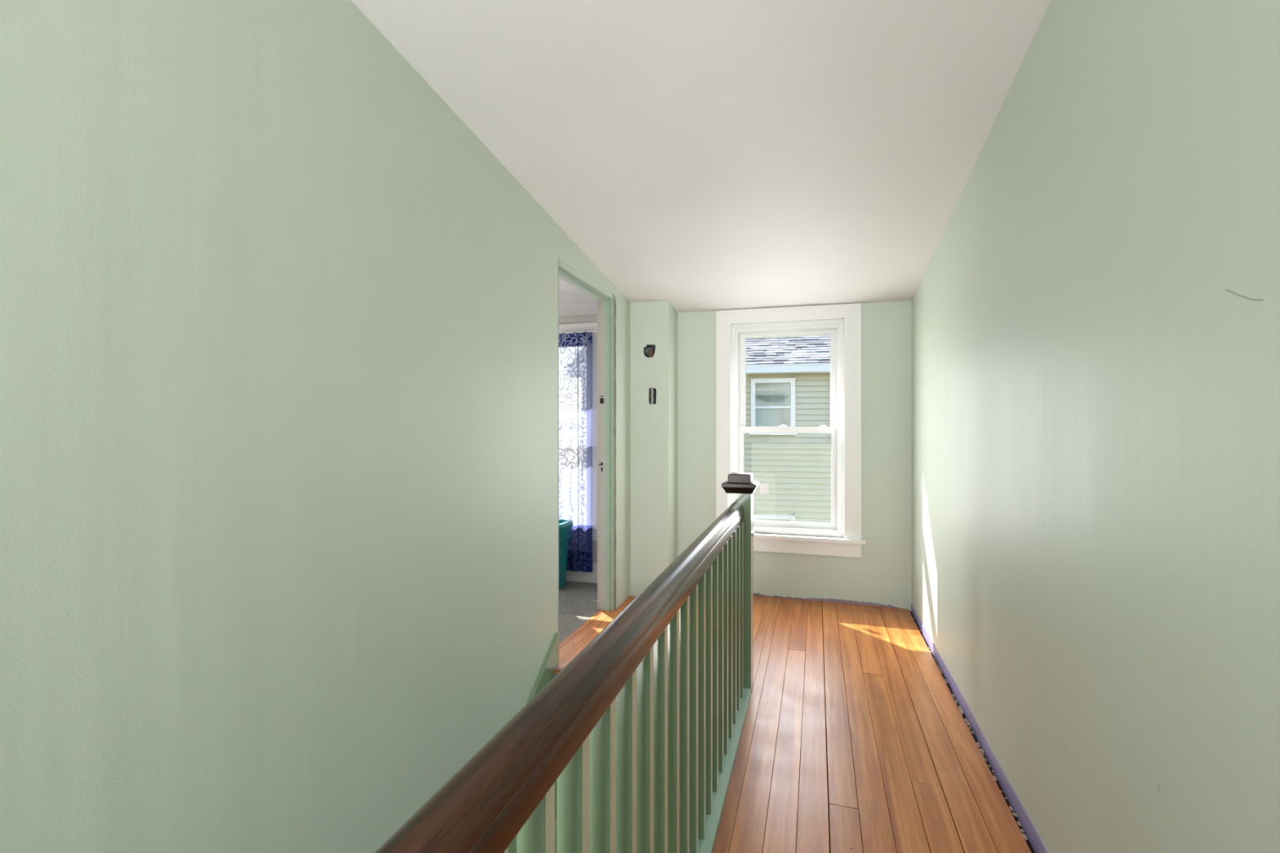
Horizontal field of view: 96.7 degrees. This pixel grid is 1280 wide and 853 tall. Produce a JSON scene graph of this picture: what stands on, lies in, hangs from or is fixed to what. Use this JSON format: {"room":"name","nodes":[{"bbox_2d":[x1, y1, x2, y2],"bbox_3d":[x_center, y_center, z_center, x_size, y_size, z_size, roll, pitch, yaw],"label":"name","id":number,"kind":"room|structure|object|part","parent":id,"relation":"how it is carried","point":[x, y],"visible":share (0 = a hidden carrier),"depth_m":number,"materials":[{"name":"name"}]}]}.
{"room":"upstairs hallway","nodes":[
{"label":"upstairs hallway","id":0,"kind":"room"},
{"bbox_2d":[0,0,630,852],"bbox_3d":[-0.971,1.230,1.306,0.108,5.460,6.720,0,0,17],"label":"wall","id":1,"kind":"structure","parent":0,"point":[278,336],"depth_m":1.34,"materials":[{"name":"green paint"}]},
{"bbox_2d":[557,257,616,633],"bbox_3d":[-0.342,0.168,3.337,0.116,2.064,0.879,0,0,17],"label":"door frame","id":2,"kind":"structure","parent":1,"relation":"in","point":[605,299],"depth_m":3.70,"materials":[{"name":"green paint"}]},
{"bbox_2d":[559,278,597,316],"bbox_3d":[-1.619,-0.924,3.329,2.376,0.120,3.240,0,0,17],"label":"ceiling","id":3,"kind":"structure","parent":0,"point":[573,301],"depth_m":3.96,"materials":[{"name":"paint"}]},
{"bbox_3d":[-0.585,-0.871,3.426,0.391,0.014,0.391,0,0,17],"label":"ceiling panel","id":4,"kind":"part","parent":3,"relation":"part of","materials":[{"name":"white paint"}]},
{"bbox_3d":[-0.729,-0.871,4.300,0.391,0.014,0.391,0,0,17],"label":"ceiling panel","id":5,"kind":"part","parent":3,"relation":"part of","materials":[{"name":"white paint"}]},
{"bbox_3d":[-0.468,-0.871,3.805,0.391,0.014,0.391,0,0,17],"label":"ceiling panel","id":6,"kind":"part","parent":3,"relation":"part of","materials":[{"name":"white paint"}]},
{"bbox_3d":[-0.351,-0.871,4.183,0.391,0.014,0.391,0,0,17],"label":"ceiling panel","id":7,"kind":"part","parent":3,"relation":"part of","materials":[{"name":"white paint"}]},
{"bbox_2d":[559,580,599,644],"bbox_3d":[-1.583,1.237,3.259,2.247,0.070,2.890,0,0,17],"label":"floor","id":8,"kind":"structure","parent":0,"point":[578,601],"depth_m":3.82,"materials":[{"name":"grey carpet"}]},
{"bbox_2d":[559,519,573,590],"bbox_3d":[-0.751,0.958,4.272,0.456,0.494,0.259,0,0,17],"label":"recycling bin","id":9,"kind":"object","parent":8,"relation":"on","point":[564,525],"visible":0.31,"depth_m":4.21,"materials":[{"name":"teal plastic"}]},
{"bbox_3d":[-0.557,0.825,4.212,0.024,0.030,0.144,0,0,17],"label":"handle","id":10,"kind":"part","parent":9,"relation":"part of","materials":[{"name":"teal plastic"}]},
{"bbox_2d":[630,300,677,596],"bbox_3d":[0.105,0.159,4.123,0.280,2.130,0.270,0,0,17],"label":"wall","id":11,"kind":"structure","parent":0,"point":[653,427],"depth_m":4.00,"materials":[{"name":"green paint"}]},
{"bbox_2d":[644,345,655,357],"bbox_3d":[0.078,-0.529,4.037,0.110,0.110,0.091,0,0,17],"label":"junction box","id":12,"kind":"object","parent":11,"relation":"attached to","point":[650,350],"visible":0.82,"depth_m":4.01,"materials":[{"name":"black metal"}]},
{"bbox_2d":[649,387,656,404],"bbox_3d":[0.093,-0.214,4.010,0.062,0.139,0.072,0,0,17],"label":"wall switch","id":13,"kind":"object","parent":11,"relation":"attached to","point":[653,391],"visible":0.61,"depth_m":4.01,"materials":[{"name":"metal"}]},
{"bbox_2d":[351,0,1050,312],"bbox_3d":[-0.053,-1.240,0.946,1.979,0.880,6.864,0,0,17],"label":"ceiling","id":14,"kind":"structure","parent":0,"point":[703,155],"depth_m":2.05,"materials":[{"name":"white paint"}]},
{"bbox_2d":[559,300,911,610],"bbox_3d":[-0.189,0.300,4.461,4.487,3.240,0.230,0,0,17],"label":"wall","id":15,"kind":"structure","parent":0,"point":[882,574],"depth_m":3.83,"materials":[{"name":"green paint"}]},
{"bbox_2d":[559,322,597,540],"bbox_3d":[-0.771,0.039,4.616,1.122,1.674,0.278,0,0,17],"label":"window","id":16,"kind":"structure","parent":15,"relation":"in","point":[591,326],"depth_m":4.37,"materials":[{"name":"white paint"}]},
{"bbox_2d":[559,329,597,572],"bbox_3d":[-0.833,0.190,4.487,1.104,1.841,0.056,0,0,17],"label":"lace curtain","id":17,"kind":"object","parent":16,"relation":"hanging from","point":[575,348],"visible":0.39,"depth_m":4.36,"materials":[{"name":"white fabric"}]},
{"bbox_3d":[-0.832,-0.724,4.489,1.104,0.014,0.053,0,0,17],"label":"rod","id":18,"kind":"part","parent":17,"relation":"part of","materials":[{"name":"white paint"}]},
{"bbox_3d":[-0.801,-0.759,4.519,1.086,0.078,0.022,0,0,17],"label":"head casing","id":19,"kind":"part","parent":16,"relation":"part of","materials":[{"name":"white paint"}]},
{"bbox_3d":[-0.332,0.020,4.373,0.104,1.480,0.022,0,0,17],"label":"casing","id":20,"kind":"part","parent":16,"relation":"part of","materials":[{"name":"white paint"}]},
{"bbox_2d":[565,563,597,583],"bbox_3d":[-1.169,1.130,4.632,2.225,0.149,0.022,0,0,17],"label":"baseboard","id":21,"kind":"structure","parent":15,"relation":"attached to","point":[580,576],"depth_m":4.39,"materials":[{"name":"white paint"}]},
{"bbox_2d":[715,302,866,557],"bbox_3d":[1.045,0.022,4.057,1.034,1.715,0.270,0,0,17],"label":"window","id":22,"kind":"structure","parent":15,"relation":"in","point":[845,428],"depth_m":3.97,"materials":[{"name":"white paint"}]},
{"bbox_3d":[0.602,0.011,4.099,0.103,1.496,0.022,0,0,17],"label":"casing","id":23,"kind":"part","parent":22,"relation":"part of","materials":[{"name":"white paint"}]},
{"bbox_3d":[1.052,0.361,4.080,0.695,0.721,0.046,0,0,17],"label":"sash","id":24,"kind":"part","parent":22,"relation":"part of","materials":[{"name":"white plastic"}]},
{"bbox_3d":[1.056,0.011,4.095,0.767,1.496,0.192,0,0,17],"label":"jamb frame","id":25,"kind":"part","parent":22,"relation":"part of","materials":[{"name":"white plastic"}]},
{"bbox_3d":[1.059,0.011,4.104,0.724,1.448,0.150,0,0,17],"label":"frame","id":26,"kind":"part","parent":22,"relation":"part of","materials":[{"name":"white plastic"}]},
{"bbox_3d":[1.074,-0.319,4.153,0.685,0.734,0.042,0,0,17],"label":"sash","id":27,"kind":"part","parent":22,"relation":"part of","materials":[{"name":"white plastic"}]},
{"bbox_3d":[1.020,-0.786,3.969,0.978,0.099,0.022,0,0,17],"label":"head casing","id":28,"kind":"part","parent":22,"relation":"part of","materials":[{"name":"white paint"}]},
{"bbox_3d":[1.435,0.011,3.840,0.108,1.496,0.022,0,0,17],"label":"casing","id":29,"kind":"part","parent":22,"relation":"part of","materials":[{"name":"white paint"}]},
{"bbox_2d":[753,593,911,611],"bbox_3d":[1.032,1.194,3.974,1.579,0.042,0.005,0,0,17],"label":"strip","id":30,"kind":"object","parent":15,"relation":"attached to","point":[828,600],"visible":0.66,"depth_m":3.87,"materials":[{"name":"paint"}]},
{"bbox_2d":[553,595,1035,852],"bbox_3d":[-0.084,1.253,0.968,1.979,0.109,6.600,0,0,17],"label":"floor","id":31,"kind":"structure","parent":0,"point":[854,739],"depth_m":2.11,"materials":[{"name":"orange wood"}]},
{"bbox_2d":[507,632,559,852],"bbox_3d":[-0.489,2.318,1.258,0.839,2.554,3.124,0,0,17],"label":"staircase","id":32,"kind":"structure","parent":31,"relation":"attached to","point":[551,661],"depth_m":2.73,"materials":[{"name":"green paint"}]},
{"bbox_2d":[374,472,759,852],"bbox_3d":[-0.130,0.726,0.712,0.158,1.020,4.162,0,0,17],"label":"stair railing","id":33,"kind":"object","parent":31,"relation":"on","point":[639,734],"visible":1,"depth_m":1.06,"materials":[{"name":"brown wood"}]},
{"bbox_3d":[0.465,0.763,2.625,0.105,0.922,0.106,0,0,17],"label":"newel post","id":34,"kind":"part","parent":33,"relation":"part of","materials":[{"name":"green paint"}]},
{"bbox_3d":[0.465,0.278,2.625,0.155,0.048,0.155,0,0,17],"label":"newel cap moulding","id":35,"kind":"part","parent":33,"relation":"part of","materials":[{"name":"brown wood"}]},
{"bbox_2d":[912,617,1027,840],"bbox_3d":[1.294,1.202,2.199,0.026,0.027,2.908,0,0,17],"label":"crumbs","id":36,"kind":"object","parent":31,"relation":"on","point":[1019,824],"visible":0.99,"depth_m":2.14,"materials":[{"name":"black"}]},
{"bbox_2d":[911,0,1279,852],"bbox_3d":[0.925,-0.090,0.719,0.145,2.820,6.720,0,0,17],"label":"wall","id":37,"kind":"structure","parent":0,"point":[1095,308],"depth_m":1.18,"materials":[{"name":"green paint"}]},
{"bbox_2d":[911,604,1048,852],"bbox_3d":[0.822,1.183,0.637,0.004,0.062,6.504,0,0,17],"label":"strip","id":38,"kind":"object","parent":37,"relation":"attached to","point":[1030,832],"visible":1,"depth_m":2.03,"materials":[{"name":"purple paint"}]},
{"label":"outside","id":39,"kind":"structure","parent":0,"visible":0},
{"bbox_3d":[6.578,4.300,21.224,60.000,0.200,35.560,0,0,17],"label":"ground","id":40,"kind":"structure","parent":39,"visible":0},
{"bbox_2d":[744,335,831,523],"bbox_3d":[3.220,0.273,13.556,8.546,7.854,6.535,0,0,10],"label":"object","id":41,"kind":"structure","parent":40,"relation":"on","point":[788,379],"depth_m":10.65,"materials":[{"name":"green"}]},
{"bbox_2d":[755,408,774,426],"bbox_3d":[2.360,-0.118,10.748,0.355,0.428,0.008,0,0,10],"label":"blind","id":42,"kind":"object","parent":41,"relation":"hanging from","point":[763,417],"depth_m":10.74,"materials":[{"name":"white fabric"}]},
{"bbox_3d":[2.498,-0.362,10.696,0.645,0.040,0.020,0,0,10],"label":"meeting rail","id":43,"kind":"part","parent":41,"relation":"part of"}
]}

